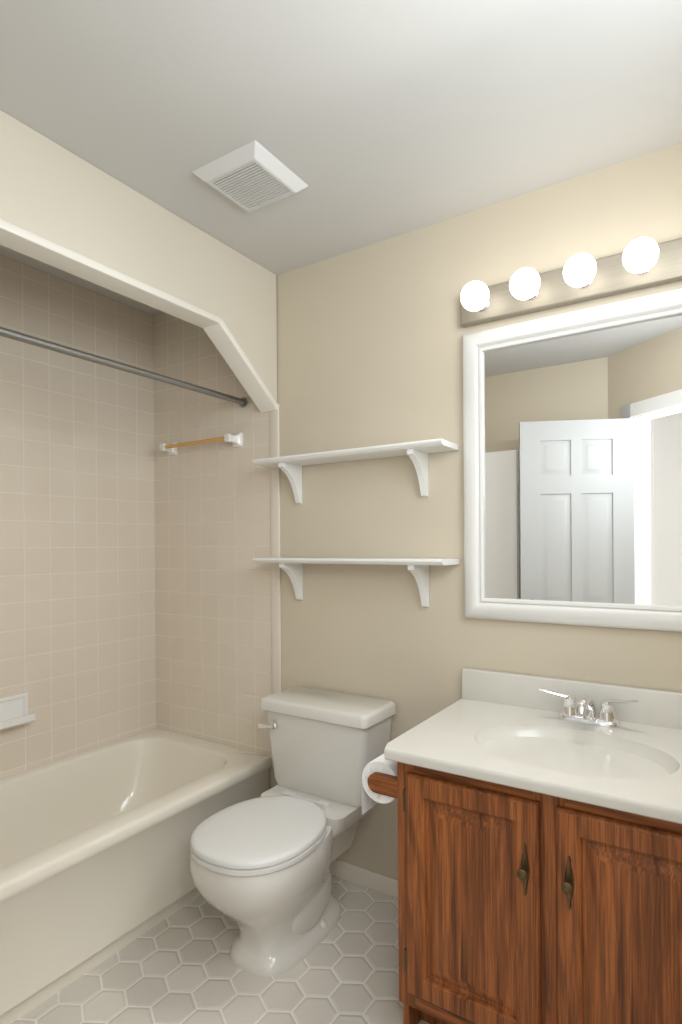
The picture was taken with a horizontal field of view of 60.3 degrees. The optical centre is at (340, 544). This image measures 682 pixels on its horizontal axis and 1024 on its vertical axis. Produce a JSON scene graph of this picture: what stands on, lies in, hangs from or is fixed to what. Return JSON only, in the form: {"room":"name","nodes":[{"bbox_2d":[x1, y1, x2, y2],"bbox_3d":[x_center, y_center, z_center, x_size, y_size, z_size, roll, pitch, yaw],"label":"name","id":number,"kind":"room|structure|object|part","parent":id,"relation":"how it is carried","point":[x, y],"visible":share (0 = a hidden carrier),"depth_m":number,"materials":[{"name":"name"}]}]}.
{"room":"bathroom","nodes":[
{"label":"bathroom","id":0,"kind":"room"},
{"bbox_2d":[0,255,272,778],"bbox_3d":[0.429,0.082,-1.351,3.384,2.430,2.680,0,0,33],"label":"wall","id":1,"kind":"structure","parent":0,"point":[135,588],"depth_m":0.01,"materials":[{"name":"tile"}]},
{"bbox_2d":[160,432,242,455],"bbox_3d":[-0.644,-0.458,2.655,0.469,0.060,0.072,0,0,33],"label":"towel rail","id":2,"kind":"object","parent":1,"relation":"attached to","point":[235,439],"visible":1,"depth_m":2.59,"materials":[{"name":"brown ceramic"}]},
{"bbox_2d":[0,110,276,401],"bbox_3d":[-0.713,-0.845,1.842,0.080,0.559,1.507,0,0,33],"label":"wall","id":3,"kind":"structure","parent":0,"point":[52,191],"depth_m":1.85,"materials":[{"name":"paint"}]},
{"bbox_2d":[0,219,276,412],"bbox_3d":[-0.711,-0.700,1.842,0.088,0.283,1.527,0,0,33],"label":"trim","id":4,"kind":"structure","parent":3,"relation":"attached to","point":[53,254],"depth_m":1.92,"materials":[{"name":"white wood"}]},
{"bbox_2d":[270,404,280,693],"bbox_3d":[-0.684,0.153,1.828,0.047,1.476,1.520,0,0,33],"label":"trim","id":5,"kind":"structure","parent":3,"relation":"attached to","point":[275,550],"depth_m":2.45,"materials":[{"name":"beige"}]},
{"bbox_2d":[11,875,429,1023],"bbox_3d":[-0.275,1.332,0.042,4.450,0.060,4.320,0,0,33],"label":"floor","id":6,"kind":"structure","parent":0,"point":[179,966],"depth_m":1.75,"materials":[{"name":"tile"}]},
{"bbox_2d":[0,728,271,1023],"bbox_3d":[-1.005,1.102,2.041,0.734,0.410,1.504,0,0,33],"label":"bathtub","id":7,"kind":"object","parent":6,"relation":"on","point":[95,854],"visible":0.92,"depth_m":2.00,"materials":[{"name":"beige ceramic"}]},
{"bbox_2d":[190,686,395,976],"bbox_3d":[-0.181,0.937,1.972,0.470,0.728,0.712,0,0,33],"label":"toilet","id":8,"kind":"object","parent":6,"relation":"on","point":[260,870],"visible":0.96,"depth_m":1.90,"materials":[{"name":"white ceramic"}]},
{"bbox_3d":[-0.245,0.906,1.873,0.380,0.046,0.476,0,0,33],"label":"seat","id":9,"kind":"part","parent":8,"relation":"part of","materials":[{"name":"white plastic"}]},
{"bbox_3d":[-0.274,0.671,2.180,0.071,0.028,0.029,0,0,33],"label":"handle","id":10,"kind":"part","parent":8,"relation":"part of","materials":[{"name":"silver metal"}]},
{"bbox_2d":[361,668,681,1023],"bbox_3d":[0.567,0.859,1.565,0.932,0.875,0.598,0,0,33],"label":"bathroom vanity","id":11,"kind":"object","parent":6,"relation":"on","point":[539,849],"visible":1,"depth_m":1.39,"materials":[{"name":"brown wood"}]},
{"bbox_3d":[0.311,0.870,1.424,0.336,0.565,0.020,0,0,33],"label":"door","id":12,"kind":"part","parent":11,"relation":"part of","materials":[{"name":"brown wood"}]},
{"bbox_3d":[0.412,0.742,1.327,0.025,0.116,0.031,0,0,33],"label":"handle","id":13,"kind":"part","parent":11,"relation":"part of","materials":[{"name":"gold metal"}]},
{"bbox_3d":[0.493,0.742,1.275,0.025,0.116,0.031,0,0,33],"label":"handle","id":14,"kind":"part","parent":11,"relation":"part of","materials":[{"name":"gold metal"}]},
{"bbox_2d":[539,687,638,728],"bbox_3d":[0.697,0.475,1.676,0.271,0.090,0.151,0,0,33],"label":"faucet","id":15,"kind":"object","parent":11,"relation":"on","point":[581,713],"depth_m":1.69,"materials":[{"name":"silver metal"}]},
{"bbox_3d":[0.624,0.868,1.221,0.336,0.565,0.020,0,0,33],"label":"door","id":16,"kind":"part","parent":11,"relation":"part of","materials":[{"name":"brown wood"}]},
{"bbox_2d":[0,0,681,314],"bbox_3d":[-0.292,-1.158,0.042,4.450,0.060,4.320,0,0,33],"label":"ceiling","id":17,"kind":"structure","parent":0,"point":[368,122],"depth_m":1.49,"materials":[{"name":"paint"}]},
{"bbox_2d":[192,140,307,211],"bbox_3d":[-0.276,-1.114,1.808,0.252,0.027,0.252,0,0,33],"label":"ceiling vent","id":18,"kind":"object","parent":17,"relation":"in","point":[252,175],"visible":1,"depth_m":1.77,"materials":[{"name":"white plastic"}]},
{"bbox_2d":[269,143,681,879],"bbox_3d":[0.218,0.084,2.219,2.860,2.430,0.120,0,0,33],"label":"wall","id":19,"kind":"structure","parent":0,"point":[369,345],"depth_m":2.13,"materials":[{"name":"paint"}]},
{"bbox_2d":[252,439,458,503],"bbox_3d":[0.026,-0.254,2.179,0.809,0.174,0.150,0,0,33],"label":"shelf","id":20,"kind":"object","parent":19,"relation":"attached to","point":[416,452],"visible":0.96,"depth_m":2.10,"materials":[{"name":"white paint"}]},
{"bbox_2d":[253,557,459,606],"bbox_3d":[0.029,0.138,2.179,0.809,0.174,0.150,0,0,33],"label":"shelf","id":21,"kind":"object","parent":19,"relation":"attached to","point":[292,568],"visible":1,"depth_m":2.08,"materials":[{"name":"white paint"}]},
{"bbox_2d":[330,859,397,898],"bbox_3d":[0.096,1.266,2.226,0.831,0.066,0.010,0,0,33],"label":"baseboard","id":22,"kind":"structure","parent":19,"relation":"attached to","point":[375,881],"depth_m":2.22,"materials":[{"name":"beige tile"}]},
{"bbox_2d":[460,237,681,327],"bbox_3d":[0.711,-0.800,1.736,0.790,0.110,0.144,0,0,33],"label":"light bar","id":23,"kind":"object","parent":19,"relation":"attached to","point":[641,263],"visible":1,"depth_m":1.76,"materials":[{"name":"white glass"}]},
{"bbox_2d":[463,288,681,631],"bbox_3d":[0.762,-0.235,1.770,0.825,0.964,0.034,0,0,33],"label":"mirror","id":24,"kind":"object","parent":19,"relation":"attached to","point":[572,442],"visible":1,"depth_m":1.80,"materials":[{"name":"white mirror"}]},
{"bbox_3d":[-1.535,0.096,2.035,0.120,2.430,2.100,0,0,33],"label":"wall","id":25,"kind":"structure","parent":0,"visible":0},
{"bbox_2d":[0,692,34,730],"bbox_3d":[-1.267,0.644,2.257,0.068,0.110,0.156,0,0,33],"label":"soap dish","id":26,"kind":"object","parent":25,"relation":"attached to","point":[13,710],"visible":1,"depth_m":2.28,"materials":[{"name":"white ceramic"}]},
{"bbox_3d":[-1.539,0.096,1.202,0.780,2.430,0.460,0,0,33],"label":"wall","id":27,"kind":"structure","parent":0,"visible":0},
{"bbox_3d":[-1.425,-0.085,1.406,0.739,2.069,0.006,0,0,33],"label":"tile","id":28,"kind":"structure","parent":27,"relation":"attached to","visible":0},
{"bbox_2d":[0,327,246,406],"bbox_3d":[-0.829,-0.614,1.918,0.044,0.044,1.506,0,0,33],"label":"curtain rod","id":29,"kind":"object","parent":28,"relation":"attached to","point":[45,344],"visible":1,"depth_m":1.99,"materials":[{"name":"silver metal"}]}
]}

